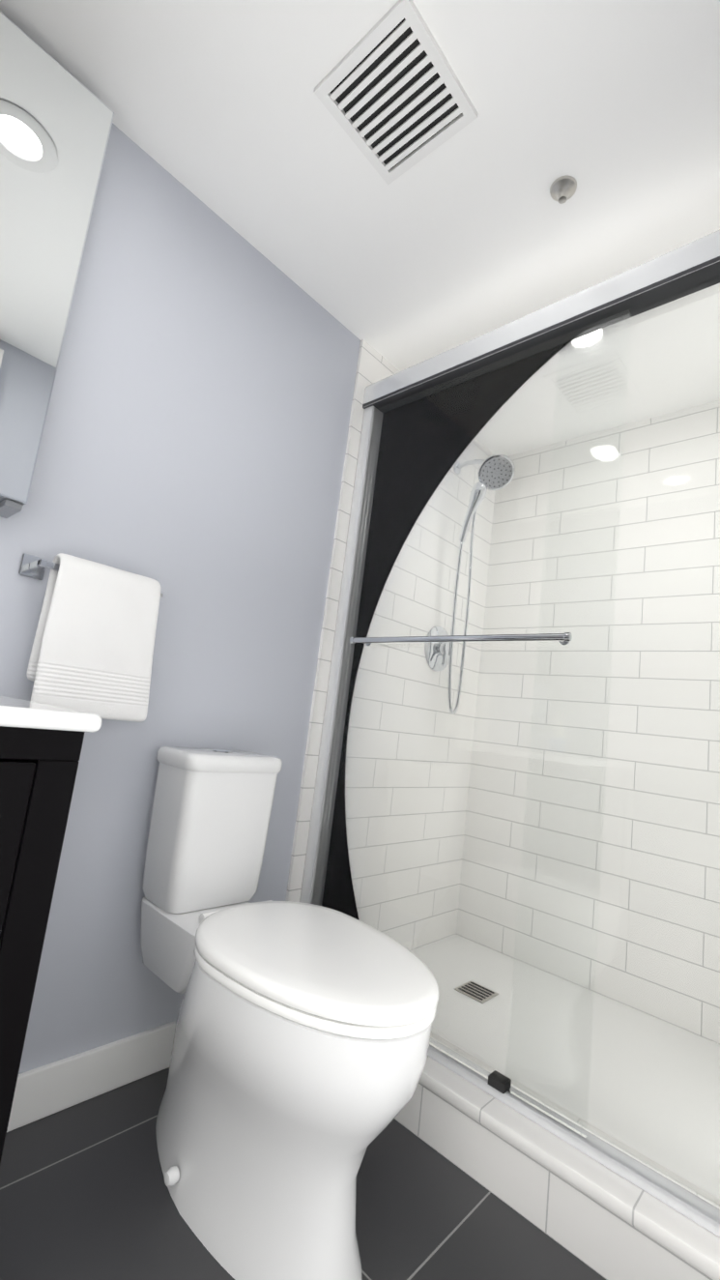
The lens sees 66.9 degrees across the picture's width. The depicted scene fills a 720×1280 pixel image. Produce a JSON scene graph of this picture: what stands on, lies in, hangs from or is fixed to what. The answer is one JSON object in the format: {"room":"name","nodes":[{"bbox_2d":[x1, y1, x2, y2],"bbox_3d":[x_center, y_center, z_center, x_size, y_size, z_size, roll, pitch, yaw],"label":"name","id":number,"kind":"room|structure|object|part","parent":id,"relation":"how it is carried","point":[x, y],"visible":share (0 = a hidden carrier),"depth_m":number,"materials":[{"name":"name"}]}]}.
{"room":"bathroom","nodes":[
{"label":"bathroom","id":0,"kind":"room"},
{"bbox_2d":[0,123,360,1074],"bbox_3d":[-0.402,-0.028,1.624,0.120,2.300,2.920,-1,-12,43],"label":"wall","id":1,"kind":"structure","parent":0,"point":[191,450],"depth_m":1.44,"materials":[{"name":"grey paint"}]},
{"bbox_2d":[0,11,114,518],"bbox_3d":[-0.878,-0.789,0.956,0.109,0.949,0.674,-1,-12,43],"label":"mirror","id":2,"kind":"object","parent":1,"relation":"attached to","point":[56,118],"visible":1,"depth_m":1.11,"materials":[{"name":"grey"}]},
{"bbox_2d":[18,552,163,722],"bbox_3d":[-0.614,-0.002,1.226,0.109,0.342,0.294,-1,-12,43],"label":"towel","id":3,"kind":"object","parent":1,"relation":"attached to","point":[92,652],"visible":0.96,"depth_m":1.19,"materials":[{"name":"white fabric"}]},
{"bbox_2d":[6,1019,176,1132],"bbox_3d":[-0.551,1.030,1.347,0.014,0.105,0.848,-1,-12,43],"label":"baseboard","id":4,"kind":"structure","parent":1,"relation":"attached to","point":[49,1089],"depth_m":1.26,"materials":[{"name":"white wood"}]},
{"bbox_2d":[285,339,495,950],"bbox_3d":[0.205,0.130,2.178,0.012,2.300,1.010,-1,-12,43],"label":"wall tiles","id":5,"kind":"structure","parent":1,"relation":"attached to","point":[373,365],"depth_m":2.16,"materials":[{"name":"white tile"}]},
{"bbox_2d":[424,626,450,671],"bbox_3d":[0.351,0.037,2.283,0.060,0.192,0.192,-1,-12,43],"label":"shower valve","id":6,"kind":"object","parent":5,"relation":"attached to","point":[443,662],"depth_m":2.26,"materials":[{"name":"silver metal"}]},
{"bbox_2d":[447,454,515,714],"bbox_3d":[0.458,-0.254,2.233,0.291,1.118,0.176,-1,-12,43],"label":"shower head","id":7,"kind":"object","parent":5,"relation":"attached to","point":[479,501],"depth_m":2.23},
{"bbox_2d":[299,229,719,1237],"bbox_3d":[0.405,0.045,1.414,1.321,2.010,0.069,-1,-12,43],"label":"shower door frame","id":8,"kind":"object","parent":1,"relation":"attached to","point":[425,426],"visible":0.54,"depth_m":1.54,"materials":[{"name":"clear glass"}]},
{"bbox_2d":[349,632,572,646],"bbox_3d":[0.243,0.000,1.517,0.706,0.024,0.056,-1,-12,43],"label":"door towel bar","id":9,"kind":"object","parent":8,"relation":"attached to","point":[565,638],"visible":0.98,"depth_m":1.44,"materials":[{"name":"silver metal"}]},
{"bbox_2d":[0,1067,606,1279],"bbox_3d":[0.038,1.140,0.902,1.720,0.100,2.920,-1,-12,43],"label":"floor","id":10,"kind":"structure","parent":0,"point":[84,1193],"depth_m":1.03,"materials":[{"name":"tile"}]},
{"bbox_2d":[0,695,101,1165],"bbox_3d":[-0.889,0.479,0.633,0.501,0.895,0.804,-1,-12,43],"label":"bathroom vanity","id":11,"kind":"object","parent":10,"relation":"on","point":[41,745],"visible":1,"depth_m":0.77,"materials":[{"name":"black wood"}]},
{"bbox_3d":[-0.611,0.494,0.602,0.051,0.714,0.331,-1,-12,43],"label":"door","id":12,"kind":"part","parent":11,"relation":"part of","materials":[{"name":"black wood"}]},
{"bbox_2d":[140,746,438,1279],"bbox_3d":[-0.195,0.681,1.144,0.795,0.818,0.373,-1,-12,43],"label":"toilet","id":13,"kind":"object","parent":10,"relation":"on","point":[301,1045],"visible":1,"depth_m":0.96,"materials":[{"name":"white ceramic"}]},
{"bbox_3d":[-0.379,0.465,1.391,0.194,0.366,0.282,-1,-12,43],"label":"tank","id":14,"kind":"part","parent":13,"relation":"part of","materials":[{"name":"white ceramic"}]},
{"bbox_3d":[-0.090,0.614,1.064,0.532,0.051,0.373,-1,-12,43],"label":"seat","id":15,"kind":"part","parent":13,"relation":"part of","materials":[{"name":"white plastic"}]},
{"bbox_2d":[394,1032,719,1279],"bbox_3d":[0.277,1.101,1.257,1.323,0.140,0.166,-1,-12,43],"label":"curb","id":16,"kind":"object","parent":10,"relation":"on","point":[606,1223],"visible":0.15,"depth_m":1.07,"materials":[{"name":"tile"}]},
{"bbox_2d":[409,933,719,1198],"bbox_3d":[0.611,1.230,1.615,1.323,0.074,0.855,-1,-12,43],"label":"pan","id":17,"kind":"object","parent":10,"relation":"on","point":[648,1068],"depth_m":1.57,"materials":[{"name":"white acrylic"}]},
{"bbox_2d":[454,980,498,1003],"bbox_3d":[0.398,1.200,1.861,0.110,0.005,0.110,-1,-12,43],"label":"shower drain","id":18,"kind":"object","parent":17,"relation":"on","point":[480,996],"depth_m":1.85,"materials":[{"name":"silver metal"}]},
{"bbox_2d":[0,0,719,456],"bbox_3d":[0.329,-1.216,1.257,1.720,0.100,2.920,-1,-12,43],"label":"ceiling","id":19,"kind":"structure","parent":0,"point":[474,228],"depth_m":1.33,"materials":[{"name":"white paint"}]},
{"bbox_2d":[314,0,478,184],"bbox_3d":[0.081,-1.195,1.212,0.260,0.012,0.260,-1,-12,43],"label":"ceiling vent","id":20,"kind":"object","parent":19,"relation":"in","point":[391,94],"visible":1,"depth_m":1.20,"materials":[{"name":"white"}]},
{"bbox_2d":[550,175,577,203],"bbox_3d":[0.505,-1.109,1.356,0.064,0.035,0.064,-1,-12,43],"label":"sprinkler head","id":21,"kind":"object","parent":19,"relation":"attached to","point":[563,189],"visible":1,"depth_m":1.34,"materials":[{"name":"silver metal"}]},
{"bbox_2d":[571,324,613,352],"bbox_3d":[0.753,-1.023,1.827,0.180,0.006,0.180,-1,-12,43],"label":"recessed light","id":22,"kind":"object","parent":19,"relation":"in","point":[597,336],"depth_m":1.85,"materials":[{"name":"white"}]},
{"bbox_2d":[456,400,719,1044],"bbox_3d":[1.122,0.229,2.084,1.480,2.300,0.120,-1,-12,43],"label":"wall","id":23,"kind":"structure","parent":0,"point":[642,892],"depth_m":2.13,"materials":[{"name":"tile"}]}
]}

